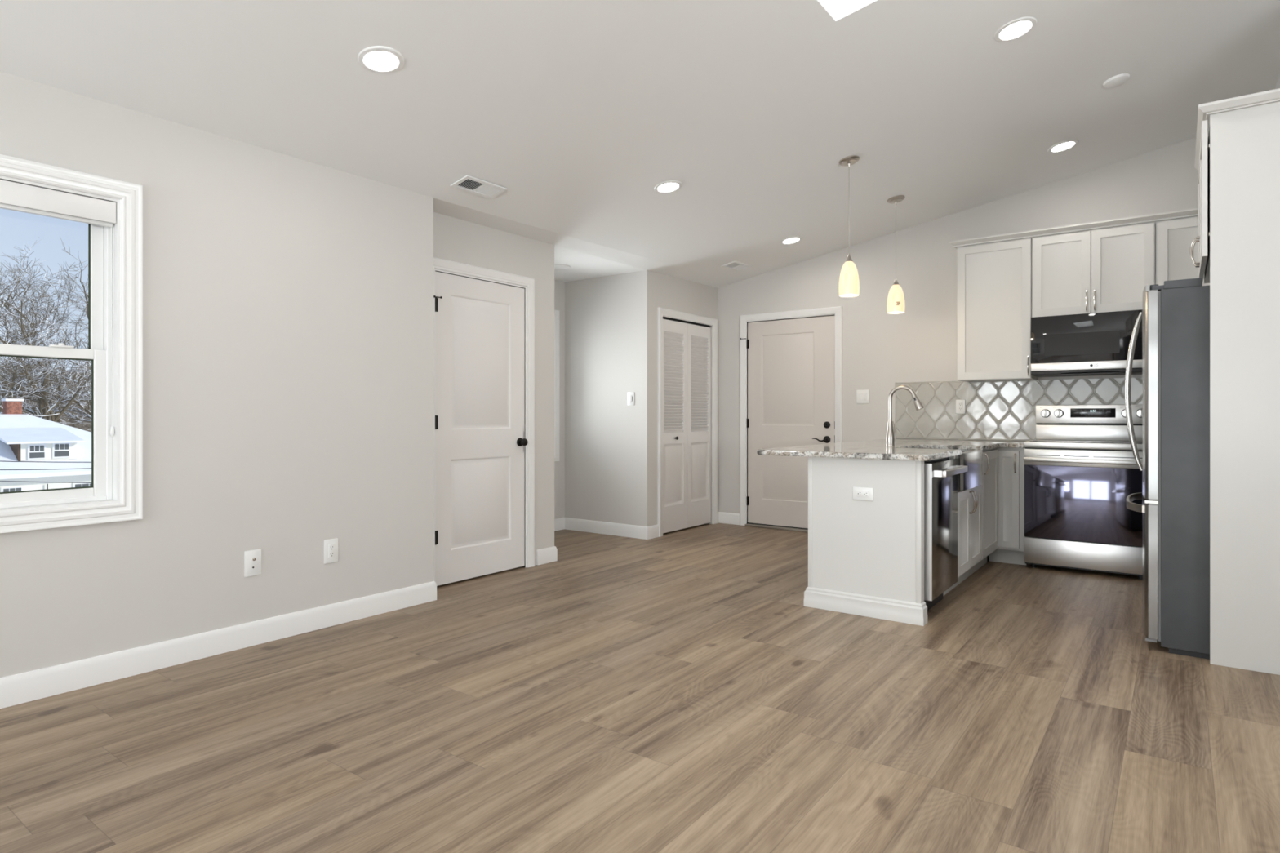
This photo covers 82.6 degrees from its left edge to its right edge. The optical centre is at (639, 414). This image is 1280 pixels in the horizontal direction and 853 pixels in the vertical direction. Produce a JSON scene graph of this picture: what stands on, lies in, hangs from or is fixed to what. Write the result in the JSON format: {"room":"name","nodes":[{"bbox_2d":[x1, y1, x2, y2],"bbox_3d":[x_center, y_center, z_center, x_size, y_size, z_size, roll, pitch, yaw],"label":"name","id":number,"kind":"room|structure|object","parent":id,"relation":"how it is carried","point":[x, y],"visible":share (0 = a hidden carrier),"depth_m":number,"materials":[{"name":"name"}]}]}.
{"room":"empty living room","nodes":[
{"label":"empty living room","id":0,"kind":"room"},
{"bbox_2d":[0,71,433,677],"bbox_3d":[-3.027,-0.280,2.113,0.130,2.800,5.797,0,0,36],"label":"wall","id":1,"kind":"structure","parent":0,"point":[288,300],"depth_m":3.51,"materials":[{"name":"paint"}]},
{"bbox_2d":[0,154,142,533],"bbox_3d":[-2.526,-0.271,2.771,0.153,1.442,1.054,0,0,36],"label":"window","id":2,"kind":"structure","parent":1,"relation":"in","point":[115,494],"depth_m":3.10,"materials":[{"name":"white paint"}]},
{"bbox_2d":[0,179,115,436],"bbox_3d":[-2.504,-0.405,2.755,0.046,0.994,0.879,0,0,36],"label":"window blind","id":3,"kind":"object","parent":2,"relation":"attached to","point":[16,197],"visible":1,"depth_m":2.95,"materials":[{"name":"white paint"}]},
{"bbox_2d":[0,581,436,708],"bbox_3d":[-3.015,1.063,2.195,0.238,0.114,5.682,0,0,36],"label":"baseboard","id":4,"kind":"structure","parent":1,"relation":"attached to","point":[27,686],"depth_m":3.33,"materials":[{"name":"white paint"}]},
{"bbox_2d":[244,548,261,577],"bbox_3d":[-1.879,0.720,3.540,0.018,0.125,0.080,0,0,36],"label":"wall plate","id":5,"kind":"object","parent":1,"relation":"attached to","point":[252,558],"visible":1,"depth_m":3.54,"materials":[{"name":"white plastic"}]},
{"bbox_2d":[324,537,337,564],"bbox_3d":[-1.640,0.723,3.870,0.010,0.125,0.080,0,0,36],"label":"power outlet","id":6,"kind":"object","parent":1,"relation":"attached to","point":[331,546],"visible":1,"depth_m":3.86,"materials":[{"name":"white plastic"}]},
{"bbox_2d":[328,544,334,557],"bbox_3d":[-1.639,0.723,3.869,0.005,0.068,0.033,0,0,36],"label":"receptacle","id":7,"kind":"object","parent":6,"relation":"attached to","point":[331,547],"depth_m":3.87,"materials":[{"name":"white plastic"}]},
{"bbox_2d":[554,280,564,519],"bbox_3d":[-1.149,-0.255,6.703,0.120,2.750,1.210,0,0,36],"label":"wall","id":8,"kind":"structure","parent":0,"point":[559,286],"depth_m":7.11,"materials":[{"name":"paint"}]},
{"bbox_2d":[554,309,559,461],"bbox_3d":[-1.122,-0.282,6.702,0.123,1.459,0.984,0,0,36],"label":"window","id":9,"kind":"structure","parent":8,"relation":"attached to","point":[556,312],"depth_m":7.03,"materials":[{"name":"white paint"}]},
{"bbox_2d":[433,212,718,567],"bbox_3d":[-0.386,-0.255,6.052,0.120,2.750,3.870,0,0,36],"label":"wall","id":10,"kind":"structure","parent":0,"point":[456,240],"depth_m":5.54,"materials":[{"name":"paint"}]},
{"bbox_2d":[433,257,534,586],"bbox_3d":[-1.100,0.055,5.028,0.171,2.130,0.965,0,0,36],"label":"door","id":11,"kind":"structure","parent":10,"relation":"in","point":[484,331],"depth_m":5.00,"materials":[{"name":"white paint"}]},
{"bbox_2d":[554,517,658,539],"bbox_3d":[-0.642,1.063,6.433,1.015,0.114,1.378,0,0,36],"label":"baseboard","id":12,"kind":"structure","parent":10,"relation":"attached to","point":[567,523],"depth_m":6.81,"materials":[{"name":"white paint"}]},
{"bbox_2d":[657,306,717,537],"bbox_3d":[0.439,0.066,7.139,0.132,2.109,1.048,0,0,36],"label":"door","id":13,"kind":"structure","parent":10,"relation":"in","point":[684,347],"depth_m":7.12,"materials":[{"name":"white paint"}]},
{"bbox_2d":[564,271,636,525],"bbox_3d":[-0.417,-0.255,6.976,1.030,2.750,0.100,0,0,36],"label":"wall","id":14,"kind":"structure","parent":0,"point":[601,312],"depth_m":6.87,"materials":[{"name":"paint"}]},
{"bbox_2d":[626,391,634,405],"bbox_3d":[-0.086,-0.148,6.661,0.080,0.122,0.013,0,0,36],"label":"light switch","id":15,"kind":"object","parent":14,"relation":"attached to","point":[630,395],"visible":1,"depth_m":6.66,"materials":[{"name":"white plastic"}]},
{"bbox_2d":[0,523,1279,852],"bbox_3d":[0.478,1.180,1.991,8.600,0.120,9.770,0,0,36],"label":"floor","id":16,"kind":"structure","parent":0,"point":[676,691],"depth_m":2.59,"materials":[{"name":"wood"}]},
{"bbox_2d":[803,457,927,626],"bbox_3d":[1.255,0.682,4.095,0.678,0.876,0.080,0,0,36],"label":"peninsula end panel","id":17,"kind":"object","parent":16,"relation":"on","point":[866,557],"visible":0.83,"depth_m":4.06,"materials":[{"name":"white paint"}]},
{"bbox_2d":[853,487,873,501],"bbox_3d":[1.247,0.442,4.072,0.115,0.072,0.010,0,0,36],"label":"power outlet","id":18,"kind":"object","parent":17,"relation":"attached to","point":[859,493],"visible":1,"depth_m":4.07,"materials":[{"name":"white plastic"}]},
{"bbox_2d":[857,490,868,497],"bbox_3d":[1.246,0.442,4.071,0.068,0.033,0.005,0,0,36],"label":"receptacle","id":19,"kind":"object","parent":18,"relation":"attached to","point":[860,493],"depth_m":4.07,"materials":[{"name":"white plastic"}]},
{"bbox_2d":[924,457,967,610],"bbox_3d":[1.525,0.685,4.338,0.682,0.870,0.596,0,0,36],"label":"dishwasher","id":20,"kind":"object","parent":16,"relation":"on","point":[940,475],"visible":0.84,"depth_m":4.10,"materials":[{"name":"silver metal"}]},
{"bbox_2d":[924,457,949,462],"bbox_3d":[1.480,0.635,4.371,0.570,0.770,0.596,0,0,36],"label":"control panel","id":21,"kind":"object","parent":20,"relation":"in","point":[947,458],"depth_m":4.19,"materials":[{"name":"black plastic"}]},
{"bbox_2d":[943,449,982,595],"bbox_3d":[1.917,0.682,4.889,0.636,0.876,0.690,0,0,36],"label":"base cabinet","id":22,"kind":"object","parent":16,"relation":"on","point":[969,500],"visible":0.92,"depth_m":4.69,"materials":[{"name":"white paint"}]},
{"bbox_2d":[756,438,1027,461],"bbox_3d":[1.930,0.227,5.128,1.163,0.032,2.597,0,0,36],"label":"countertop","id":23,"kind":"structure","parent":22,"relation":"on","point":[919,450],"depth_m":4.57,"materials":[{"name":"beige stone"}]},
{"bbox_2d":[884,385,924,445],"bbox_3d":[1.815,0.005,4.987,0.257,0.415,0.089,0,0,36],"label":"kitchen faucet","id":24,"kind":"object","parent":23,"relation":"on","point":[890,434],"visible":1,"depth_m":5.01,"materials":[{"name":"silver metal"}]},
{"bbox_2d":[955,449,982,490],"bbox_3d":[2.002,0.351,4.830,0.422,0.227,0.615,0,0,36],"label":"sink","id":25,"kind":"object","parent":23,"relation":"in","point":[973,460],"visible":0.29,"depth_m":4.60,"materials":[{"name":"silver metal"}]},
{"bbox_2d":[968,448,998,576],"bbox_3d":[2.313,0.682,5.400,0.606,0.876,0.598,0,0,36],"label":"base cabinet","id":26,"kind":"object","parent":16,"relation":"on","point":[990,456],"visible":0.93,"depth_m":5.23,"materials":[{"name":"white paint"}]},
{"bbox_2d":[989,447,1026,564],"bbox_3d":[2.890,0.682,5.656,0.254,0.876,0.606,0,0,36],"label":"base cabinet","id":27,"kind":"object","parent":16,"relation":"on","point":[1011,549],"visible":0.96,"depth_m":5.43,"materials":[{"name":"white paint"}]},
{"bbox_2d":[1023,404,1142,579],"bbox_3d":[3.278,0.521,5.326,0.752,1.197,0.644,0,0,36],"label":"electric range","id":28,"kind":"object","parent":16,"relation":"on","point":[1081,467],"visible":0.81,"depth_m":5.16,"materials":[{"name":"silver metal"}]},
{"bbox_2d":[1124,277,1209,659],"bbox_3d":[2.932,0.245,3.624,0.862,1.750,0.885,0,0,36],"label":"refrigerator","id":29,"kind":"object","parent":16,"relation":"on","point":[1175,316],"visible":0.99,"depth_m":3.40,"materials":[{"name":"paint"}]},
{"bbox_2d":[1209,101,1279,675],"bbox_3d":[2.852,-0.115,3.072,0.705,2.470,0.019,0,0,36],"label":"panel","id":30,"kind":"object","parent":16,"relation":"on","point":[1245,143],"visible":1,"depth_m":3.20,"materials":[{"name":"white paint"}]},
{"bbox_2d":[0,0,1279,288],"bbox_3d":[0.463,-1.942,1.971,8.400,1.276,9.720,0,0,36],"label":"ceiling","id":31,"kind":"structure","parent":0,"point":[579,109],"depth_m":3.76,"materials":[{"name":"white paint"}]},
{"bbox_2d":[357,45,404,73],"bbox_3d":[-1.092,-1.498,3.072,0.186,0.040,0.188,0,0,40],"label":"recessed light","id":32,"kind":"object","parent":31,"relation":"in","point":[375,59],"visible":1,"depth_m":3.06,"materials":[{"name":"white plastic"}]},
{"bbox_2d":[449,174,506,199],"bbox_3d":[-0.961,-1.359,4.349,0.154,0.038,0.310,0,0,36],"label":"ceiling vent","id":33,"kind":"object","parent":31,"relation":"in","point":[477,186],"visible":1,"depth_m":4.34,"materials":[{"name":"white plastic"}]},
{"bbox_2d":[554,264,570,269],"bbox_3d":[-0.706,-1.298,6.394,0.188,0.011,0.188,0,0,36],"label":"recessed light","id":34,"kind":"object","parent":31,"relation":"in","point":[556,266],"visible":0.73,"depth_m":6.38,"materials":[{"name":"white plastic"}]},
{"bbox_2d":[653,180,682,193],"bbox_3d":[0.185,-1.501,4.789,0.186,0.040,0.188,0,0,40],"label":"recessed light","id":35,"kind":"object","parent":31,"relation":"in","point":[669,186],"visible":1,"depth_m":4.78,"materials":[{"name":"white plastic"}]},
{"bbox_2d":[720,260,751,271],"bbox_3d":[0.906,-1.395,6.831,0.154,0.034,0.310,0,0,36],"label":"ceiling vent","id":36,"kind":"object","parent":31,"relation":"in","point":[735,265],"visible":1,"depth_m":6.81,"materials":[{"name":"white"}]},
{"bbox_2d":[780,235,802,244],"bbox_3d":[1.307,-1.512,6.298,0.186,0.040,0.188,0,0,40],"label":"recessed light","id":37,"kind":"object","parent":31,"relation":"in","point":[790,240],"visible":1,"depth_m":6.29,"materials":[{"name":"white"}]},
{"bbox_2d":[838,155,859,297],"bbox_3d":[1.376,-1.237,4.791,0.133,0.904,0.133,0,0,36],"label":"pendant light","id":38,"kind":"object","parent":31,"relation":"hanging from","point":[849,282],"visible":1,"depth_m":4.75,"materials":[{"name":"glass"}]},
{"bbox_2d":[886,195,905,313],"bbox_3d":[1.982,-1.239,5.639,0.133,0.894,0.133,0,0,36],"label":"pendant light","id":39,"kind":"object","parent":31,"relation":"hanging from","point":[895,299],"visible":1,"depth_m":5.60,"materials":[{"name":"beige glass"}]},
{"bbox_2d":[994,16,1036,41],"bbox_3d":[1.814,-1.865,3.522,0.186,0.040,0.188,0,0,40],"label":"recessed light","id":40,"kind":"object","parent":31,"relation":"in","point":[1014,29],"visible":1,"depth_m":3.52,"materials":[{"name":"white plastic"}]},
{"bbox_2d":[1047,139,1078,152],"bbox_3d":[2.931,-1.863,5.046,0.186,0.040,0.188,0,0,40],"label":"recessed light","id":41,"kind":"object","parent":31,"relation":"in","point":[1064,145],"visible":1,"depth_m":5.04,"materials":[{"name":"white plastic"}]},
{"bbox_2d":[1102,73,1129,88],"bbox_3d":[2.736,-1.915,4.183,0.130,0.040,0.132,0,0,41],"label":"smoke detector","id":42,"kind":"object","parent":31,"relation":"attached to","point":[1116,81],"visible":1,"depth_m":4.16,"materials":[{"name":"white plastic"}]},
{"bbox_2d":[718,133,1208,523],"bbox_3d":[2.706,-0.630,6.264,5.300,3.500,0.150,0,0,36],"label":"wall","id":43,"kind":"structure","parent":0,"point":[881,348],"depth_m":6.44,"materials":[{"name":"paint"}]},
{"bbox_2d":[718,511,739,524],"bbox_3d":[1.649,1.063,6.944,2.090,0.114,0.015,0,0,36],"label":"baseboard","id":44,"kind":"structure","parent":43,"relation":"attached to","point":[723,517],"depth_m":7.48,"materials":[{"name":"white paint"}]},
{"bbox_2d":[739,306,842,532],"bbox_3d":[1.481,0.054,7.134,1.068,2.131,0.188,0,0,36],"label":"door","id":45,"kind":"structure","parent":43,"relation":"in","point":[793,380],"depth_m":7.14,"materials":[{"name":"white paint"}]},
{"bbox_2d":[856,389,869,403],"bbox_3d":[2.037,-0.167,6.657,0.118,0.125,0.013,0,0,36],"label":"light switch","id":46,"kind":"object","parent":43,"relation":"attached to","point":[862,396],"visible":1,"depth_m":6.66,"materials":[{"name":"white plastic"}]},
{"bbox_2d":[957,237,1037,382],"bbox_3d":[2.858,-0.821,5.836,0.532,1.082,0.354,0,0,36],"label":"upper cabinet","id":47,"kind":"object","parent":43,"relation":"attached to","point":[994,279],"visible":1,"depth_m":5.72,"materials":[{"name":"white paint"}]},
{"bbox_2d":[894,377,1142,440],"bbox_3d":[3.413,-0.040,5.639,2.842,0.500,0.012,0,0,36],"label":"tile backsplash","id":48,"kind":"structure","parent":43,"relation":"attached to","point":[995,411],"depth_m":6.01,"materials":[{"name":"grey tile"}]},
{"bbox_2d":[955,400,964,413],"bbox_3d":[2.707,-0.070,6.149,0.075,0.118,0.010,0,0,36],"label":"power outlet","id":49,"kind":"object","parent":48,"relation":"attached to","point":[960,404],"visible":1,"depth_m":6.15,"materials":[{"name":"white plastic"}]},
{"bbox_2d":[958,402,962,410],"bbox_3d":[2.705,-0.070,6.148,0.033,0.068,0.005,0,0,36],"label":"receptacle","id":50,"kind":"object","parent":49,"relation":"attached to","point":[960,404],"depth_m":6.15,"materials":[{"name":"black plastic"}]},
{"bbox_2d":[1031,221,1155,317],"bbox_3d":[3.384,-1.052,5.446,0.772,0.620,0.354,0,0,36],"label":"upper cabinet","id":51,"kind":"object","parent":43,"relation":"attached to","point":[1105,269],"visible":0.98,"depth_m":5.33,"materials":[{"name":"white paint"}]},
{"bbox_2d":[1031,309,1142,377],"bbox_3d":[3.375,-0.518,5.428,0.765,0.440,0.390,0,0,36],"label":"microwave oven","id":52,"kind":"object","parent":51,"relation":"attached to","point":[1095,344],"visible":0.72,"depth_m":5.30,"materials":[{"name":"black glass"}]},
{"bbox_2d":[1155,216,1209,285],"bbox_3d":[4.089,-0.821,4.947,0.950,1.082,0.318,0,0,36],"label":"upper cabinet","id":53,"kind":"object","parent":43,"relation":"attached to","point":[1175,237],"visible":0.24,"depth_m":5.04,"materials":[{"name":"white paint"}]},
{"bbox_2d":[949,208,1197,248],"bbox_3d":[3.530,-1.382,5.342,2.300,0.044,0.348,0,0,36],"label":"crown molding","id":54,"kind":"structure","parent":53,"relation":"attached to","point":[1188,212],"depth_m":5.36,"materials":[{"name":"white paint"}]},
{"bbox_3d":[-1.202,-0.255,5.915,1.030,2.750,0.120,0,0,36],"label":"wall","id":55,"kind":"structure","parent":0,"visible":0},
{"bbox_2d":[536,546,557,565],"bbox_3d":[-1.106,1.063,5.806,1.015,0.114,0.210,0,0,36],"label":"baseboard","id":56,"kind":"structure","parent":55,"relation":"attached to","point":[546,555],"depth_m":5.50,"materials":[{"name":"white paint"}]},
{"bbox_3d":[3.905,-0.630,3.790,0.130,3.500,2.400,0,0,36],"label":"wall","id":57,"kind":"structure","parent":0,"visible":0},
{"bbox_2d":[1189,120,1209,283],"bbox_3d":[3.105,-1.034,3.472,0.775,0.632,0.944,0,0,36],"label":"upper cabinet","id":58,"kind":"object","parent":57,"relation":"attached to","point":[1203,175],"visible":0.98,"depth_m":3.43,"materials":[{"name":"white paint"}]},
{"bbox_2d":[1194,88,1279,170],"bbox_3d":[3.114,-1.371,3.434,0.779,0.042,0.995,0,0,36],"label":"crown molding","id":59,"kind":"structure","parent":58,"relation":"attached to","point":[1205,109],"depth_m":3.21,"materials":[{"name":"white paint"}]},
{"label":"outside","id":60,"kind":"structure","parent":0,"visible":0},
{"bbox_3d":[-32.076,5.470,42.393,88.000,0.300,110.000,0,0,36],"label":"ground","id":61,"kind":"structure","parent":60,"visible":0},
{"bbox_2d":[0,364,91,432],"bbox_3d":[-42.777,0.328,58.024,33.800,9.983,62.400,0,0,36],"label":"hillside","id":62,"kind":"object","parent":61,"relation":"on","point":[86,426],"visible":0.02,"depth_m":55.24,"materials":[{"name":"white snow"}]},
{"bbox_2d":[0,291,18,373],"bbox_3d":[-48.609,-4.968,49.544,12.267,9.571,6.629,0,0,-2],"label":"bare tree","id":63,"kind":"object","parent":62,"relation":"on","point":[11,291],"visible":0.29,"depth_m":50.73,"materials":[{"name":"brown plant"}]},
{"bbox_2d":[0,252,47,342],"bbox_3d":[-50.389,-8.091,53.054,8.922,10.784,13.171,0,0,36],"label":"bare tree","id":64,"kind":"object","parent":62,"relation":"on","point":[7,317],"visible":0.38,"depth_m":56.04,"materials":[{"name":"brown plant"}]},
{"bbox_2d":[0,284,56,395],"bbox_3d":[-47.083,-5.951,54.213,6.804,10.023,8.545,0,0,-26],"label":"bare tree","id":65,"kind":"object","parent":62,"relation":"on","point":[2,294],"visible":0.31,"depth_m":53.92,"materials":[{"name":"brown plant"}]},
{"bbox_2d":[0,338,75,417],"bbox_3d":[-38.436,2.073,43.642,5.716,13.925,11.709,0,0,-21],"label":"bare tree","id":66,"kind":"object","parent":62,"relation":"on","point":[1,373],"visible":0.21,"depth_m":44.18,"materials":[{"name":"brown plant"}]},
{"bbox_2d":[0,278,77,398],"bbox_3d":[-41.644,-3.820,48.050,7.326,10.516,9.587,0,0,-38],"label":"bare tree","id":67,"kind":"object","parent":62,"relation":"on","point":[15,317],"visible":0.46,"depth_m":48.41,"materials":[{"name":"brown plant"}]},
{"bbox_2d":[0,238,83,375],"bbox_3d":[-51.318,-8.960,59.102,10.460,13.207,9.274,0,0,36],"label":"bare tree","id":68,"kind":"object","parent":62,"relation":"on","point":[14,270],"visible":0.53,"depth_m":60.36,"materials":[{"name":"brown plant"}]},
{"bbox_2d":[0,260,86,365],"bbox_3d":[-56.632,-8.794,67.141,9.738,10.724,12.973,0,0,36],"label":"bare tree","id":69,"kind":"object","parent":62,"relation":"on","point":[58,295],"visible":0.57,"depth_m":67.81,"materials":[{"name":"brown plant"}]},
{"bbox_2d":[0,297,91,423],"bbox_3d":[-41.270,-2.513,48.373,9.526,10.435,8.142,0,0,-23],"label":"bare tree","id":70,"kind":"object","parent":62,"relation":"on","point":[56,406],"visible":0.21,"depth_m":48.56,"materials":[{"name":"brown plant"}]},
{"bbox_2d":[12,333,91,415],"bbox_3d":[-36.717,-1.536,50.315,7.532,9.310,9.522,0,0,-9],"label":"bare tree","id":71,"kind":"object","parent":62,"relation":"on","point":[74,401],"visible":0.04,"depth_m":48.52,"materials":[{"name":"brown plant"}]},
{"bbox_2d":[22,338,91,414],"bbox_3d":[-36.155,0.024,41.906,9.330,9.468,9.644,0,0,16],"label":"bare tree","id":72,"kind":"object","parent":62,"relation":"on","point":[67,397],"visible":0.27,"depth_m":43.59,"materials":[{"name":"brown plant"}]},
{"bbox_2d":[22,364,91,427],"bbox_3d":[-34.324,-0.724,48.270,10.342,11.311,8.183,0,0,19],"label":"bare tree","id":73,"kind":"object","parent":62,"relation":"on","point":[58,406],"visible":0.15,"depth_m":47.13,"materials":[{"name":"brown plant"}]},
{"bbox_2d":[36,236,91,376],"bbox_3d":[-43.834,-6.477,60.841,12.004,14.362,8.752,0,0,-31],"label":"bare tree","id":74,"kind":"object","parent":62,"relation":"on","point":[80,271],"visible":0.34,"depth_m":58.79,"materials":[{"name":"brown plant"}]},
{"bbox_2d":[51,301,88,336],"bbox_3d":[-46.879,-8.799,66.860,10.040,10.812,10.516,0,0,36],"label":"bare tree","id":75,"kind":"object","parent":62,"relation":"on","point":[65,301],"visible":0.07,"depth_m":65.51,"materials":[{"name":"brown plant"}]},
{"bbox_2d":[0,398,91,492],"bbox_3d":[-28.776,2.285,33.234,9.800,6.070,12.600,0,0,36],"label":"house","id":76,"kind":"structure","parent":61,"relation":"on","point":[23,437],"depth_m":31.32,"materials":[{"name":"white"}]},
{"bbox_2d":[0,263,91,424],"bbox_3d":[-32.923,-1.313,37.535,9.074,13.386,8.831,0,0,41],"label":"bare tree","id":77,"kind":"object","parent":61,"relation":"on","point":[41,393],"visible":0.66,"depth_m":38.55,"materials":[{"name":"brown plant"}]},
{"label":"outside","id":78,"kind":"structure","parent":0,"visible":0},
{"bbox_2d":[0,460,91,462],"bbox_3d":[-21.979,1.553,27.457,0.034,0.923,14.002,0,0,36],"label":"power cable","id":79,"kind":"object","parent":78,"point":[0,460],"visible":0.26,"depth_m":27.16,"materials":[{"name":"grey plastic"}]},
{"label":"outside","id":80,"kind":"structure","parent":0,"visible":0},
{"bbox_2d":[0,468,89,470],"bbox_3d":[-21.979,1.838,27.457,0.034,0.619,14.002,0,0,36],"label":"power cable","id":81,"kind":"object","parent":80,"point":[46,468],"visible":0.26,"depth_m":27.16,"materials":[{"name":"grey plastic"}]},
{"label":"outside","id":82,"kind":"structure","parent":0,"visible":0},
{"bbox_2d":[0,480,91,483],"bbox_3d":[-21.979,2.318,27.457,0.034,1.301,14.003,0,0,36],"label":"power cable","id":83,"kind":"object","parent":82,"point":[0,481],"visible":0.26,"depth_m":27.14,"materials":[{"name":"grey plastic"}]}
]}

